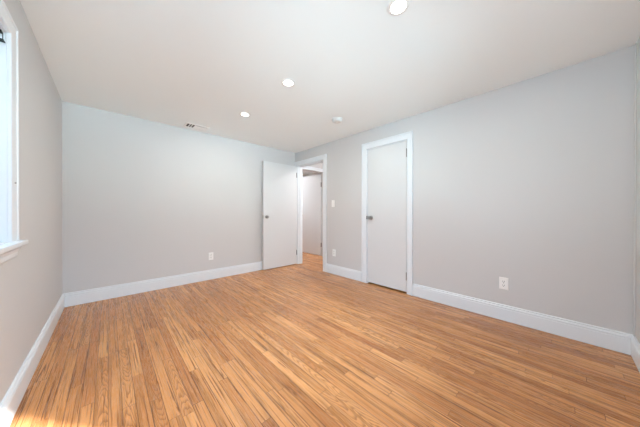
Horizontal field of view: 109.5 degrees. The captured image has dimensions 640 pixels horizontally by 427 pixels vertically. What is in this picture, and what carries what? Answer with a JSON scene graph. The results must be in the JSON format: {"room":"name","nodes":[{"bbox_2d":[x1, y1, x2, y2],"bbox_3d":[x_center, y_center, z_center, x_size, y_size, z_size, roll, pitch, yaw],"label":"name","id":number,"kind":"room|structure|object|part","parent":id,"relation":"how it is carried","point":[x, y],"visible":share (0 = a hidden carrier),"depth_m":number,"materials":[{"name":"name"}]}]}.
{"room":"empty bedroom","nodes":[
{"label":"empty bedroom","id":0,"kind":"room"},
{"bbox_2d":[0,0,62,402],"bbox_3d":[-1.521,-0.096,0.970,0.130,2.343,4.510,0,0,-43],"label":"wall","id":1,"kind":"structure","parent":0,"point":[31,282],"depth_m":1.56,"materials":[{"name":"grey paint"}]},
{"bbox_2d":[0,0,27,263],"bbox_3d":[-1.293,-0.390,0.762,0.172,1.262,1.323,0,0,-43],"label":"window","id":2,"kind":"structure","parent":1,"relation":"in","point":[9,33],"depth_m":1.17,"materials":[{"name":"white"}]},
{"bbox_3d":[-1.257,-0.435,0.796,0.019,1.172,1.273,0,0,-43],"label":"casing","id":3,"kind":"part","parent":2,"relation":"part of","materials":[{"name":"white wood"}]},
{"bbox_2d":[0,294,64,426],"bbox_3d":[-1.468,0.996,1.024,0.016,0.156,4.250,0,0,-43],"label":"baseboard","id":4,"kind":"structure","parent":1,"relation":"attached to","point":[10,403],"depth_m":1.40,"materials":[{"name":"white wood"}]},
{"bbox_2d":[62,101,294,293],"bbox_3d":[-1.751,-0.106,3.801,3.402,2.343,0.200,0,0,-43],"label":"wall","id":5,"kind":"structure","parent":0,"point":[142,199],"depth_m":3.11,"materials":[{"name":"grey paint"}]},
{"bbox_2d":[64,261,262,306],"bbox_3d":[-1.722,0.986,3.685,3.281,0.156,0.016,0,0,-43],"label":"baseboard","id":6,"kind":"structure","parent":5,"relation":"attached to","point":[103,293],"depth_m":3.12,"materials":[{"name":"white wood"}]},
{"bbox_2d":[208,252,212,259],"bbox_3d":[-1.761,0.691,3.652,0.073,0.120,0.009,0,0,-43],"label":"wall outlet","id":7,"kind":"object","parent":5,"relation":"attached to","point":[210,255],"visible":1,"depth_m":3.65,"materials":[{"name":"white plastic"}]},
{"bbox_2d":[302,162,322,255],"bbox_3d":[-0.121,-0.112,5.377,1.131,2.343,0.120,0,0,-43],"label":"wall","id":8,"kind":"structure","parent":0,"point":[319,165],"depth_m":5.58,"materials":[{"name":"grey paint"}]},
{"bbox_2d":[302,174,321,255],"bbox_3d":[-0.259,0.034,5.888,0.092,2.021,0.815,0,0,-43],"label":"door","id":9,"kind":"structure","parent":8,"relation":"in","point":[311,185],"depth_m":5.84,"materials":[{"name":"white paint"}]},
{"bbox_2d":[302,166,322,171],"bbox_3d":[-0.150,-0.006,5.255,0.916,2.133,0.019,0,0,-43],"label":"door frame","id":10,"kind":"structure","parent":8,"relation":"attached to","point":[305,167],"depth_m":5.23,"materials":[{"name":"white wood"}]},
{"bbox_2d":[9,252,639,426],"bbox_3d":[-0.341,1.127,3.588,5.600,0.120,6.900,0,0,-43],"label":"floor","id":11,"kind":"structure","parent":0,"point":[303,344],"depth_m":1.63,"materials":[{"name":"brown wood"}]},
{"bbox_2d":[20,0,639,174],"bbox_3d":[-0.340,-1.346,3.579,5.600,0.140,6.900,0,0,-43],"label":"ceiling","id":12,"kind":"structure","parent":0,"point":[206,63],"depth_m":1.82,"materials":[{"name":"white paint"}]},
{"bbox_2d":[183,122,208,130],"bbox_3d":[-1.816,-1.270,3.325,0.305,0.012,0.185,0,0,-43],"label":"ceiling vent","id":13,"kind":"object","parent":12,"relation":"in","point":[189,125],"visible":1,"depth_m":3.31,"materials":[{"name":"white metal"}]},
{"bbox_2d":[240,112,249,116],"bbox_3d":[-0.963,-1.271,2.904,0.130,0.007,0.130,0,0,-43],"label":"recessed light","id":14,"kind":"object","parent":12,"relation":"in","point":[245,114],"visible":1,"depth_m":2.90,"materials":[{"name":"white plastic"}]},
{"bbox_2d":[282,79,294,86],"bbox_3d":[-0.308,-1.268,2.199,0.130,0.007,0.130,0,0,-43],"label":"recessed light","id":15,"kind":"object","parent":12,"relation":"in","point":[286,82],"visible":1,"depth_m":2.19,"materials":[{"name":"white plastic"}]},
{"bbox_2d":[331,117,342,122],"bbox_3d":[0.231,-1.254,3.065,0.150,0.040,0.150,0,0,-43],"label":"smoke detector","id":16,"kind":"object","parent":12,"relation":"attached to","point":[335,119],"visible":1,"depth_m":3.02,"materials":[{"name":"white plastic"}]},
{"bbox_2d":[387,0,409,15],"bbox_3d":[0.479,-1.264,1.384,0.130,0.007,0.130,0,0,-43],"label":"recessed light","id":17,"kind":"object","parent":12,"relation":"in","point":[395,7],"visible":1,"depth_m":1.39,"materials":[{"name":"white plastic"}]},
{"bbox_2d":[295,45,634,333],"bbox_3d":[0.903,-0.109,4.742,2.001,2.343,6.707,0,0,-43],"label":"wall","id":18,"kind":"structure","parent":0,"point":[529,183],"depth_m":2.15,"materials":[{"name":"grey paint"}]},
{"bbox_2d":[295,154,326,271],"bbox_3d":[-0.167,-0.010,4.496,0.138,2.147,0.950,0,0,-43],"label":"door frame","id":19,"kind":"structure","parent":18,"relation":"attached to","point":[321,157],"depth_m":4.49,"materials":[{"name":"white wood"}]},
{"bbox_2d":[262,161,296,269],"bbox_3d":[-0.775,0.035,4.477,0.780,2.033,0.136,0,0,-43],"label":"door","id":20,"kind":"structure","parent":19,"relation":"attached to","point":[279,181],"depth_m":4.44,"materials":[{"name":"white paint"}]},
{"bbox_2d":[326,263,360,280],"bbox_3d":[0.383,0.986,3.825,0.016,0.156,0.778,0,0,-43],"label":"baseboard","id":21,"kind":"structure","parent":18,"relation":"attached to","point":[333,269],"depth_m":3.79,"materials":[{"name":"white wood"}]},
{"bbox_2d":[366,141,406,291],"bbox_3d":[0.934,0.037,3.232,0.092,2.018,0.644,0,0,-43],"label":"door","id":22,"kind":"structure","parent":18,"relation":"in","point":[387,165],"depth_m":3.21,"materials":[{"name":"white paint"}]},
{"bbox_2d":[361,131,412,295],"bbox_3d":[0.972,-0.004,3.278,0.138,2.144,0.807,0,0,-43],"label":"door frame","id":23,"kind":"structure","parent":18,"relation":"attached to","point":[408,136],"depth_m":3.13,"materials":[{"name":"white wood"}]},
{"bbox_2d":[499,277,507,289],"bbox_3d":[1.843,0.703,2.269,0.009,0.120,0.073,0,0,-43],"label":"wall outlet","id":24,"kind":"object","parent":18,"relation":"attached to","point":[503,282],"visible":1,"depth_m":2.27,"materials":[{"name":"white plastic"}]},
{"bbox_2d":[412,284,632,354],"bbox_3d":[1.787,0.992,2.324,0.016,0.156,1.701,0,0,-43],"label":"baseboard","id":25,"kind":"structure","parent":18,"relation":"attached to","point":[614,340],"depth_m":2.09,"materials":[{"name":"white wood"}]},
{"bbox_2d":[635,37,639,343],"bbox_3d":[1.221,-0.093,0.536,3.282,2.343,0.130,0,0,-43],"label":"wall","id":26,"kind":"structure","parent":0,"point":[637,324],"depth_m":1.64,"materials":[{"name":"grey paint"}]},
{"bbox_2d":[633,42,636,336],"bbox_3d":[2.350,-0.176,1.687,0.024,2.185,0.008,0,0,-43],"label":"trim","id":27,"kind":"structure","parent":26,"relation":"attached to","point":[635,83],"depth_m":1.68,"materials":[{"name":"grey paint"}]},
{"bbox_2d":[631,335,639,372],"bbox_3d":[1.170,0.998,0.594,3.282,0.156,0.016,0,0,-43],"label":"baseboard","id":28,"kind":"structure","parent":26,"relation":"attached to","point":[635,346],"depth_m":1.61,"materials":[{"name":"white wood"}]}
]}

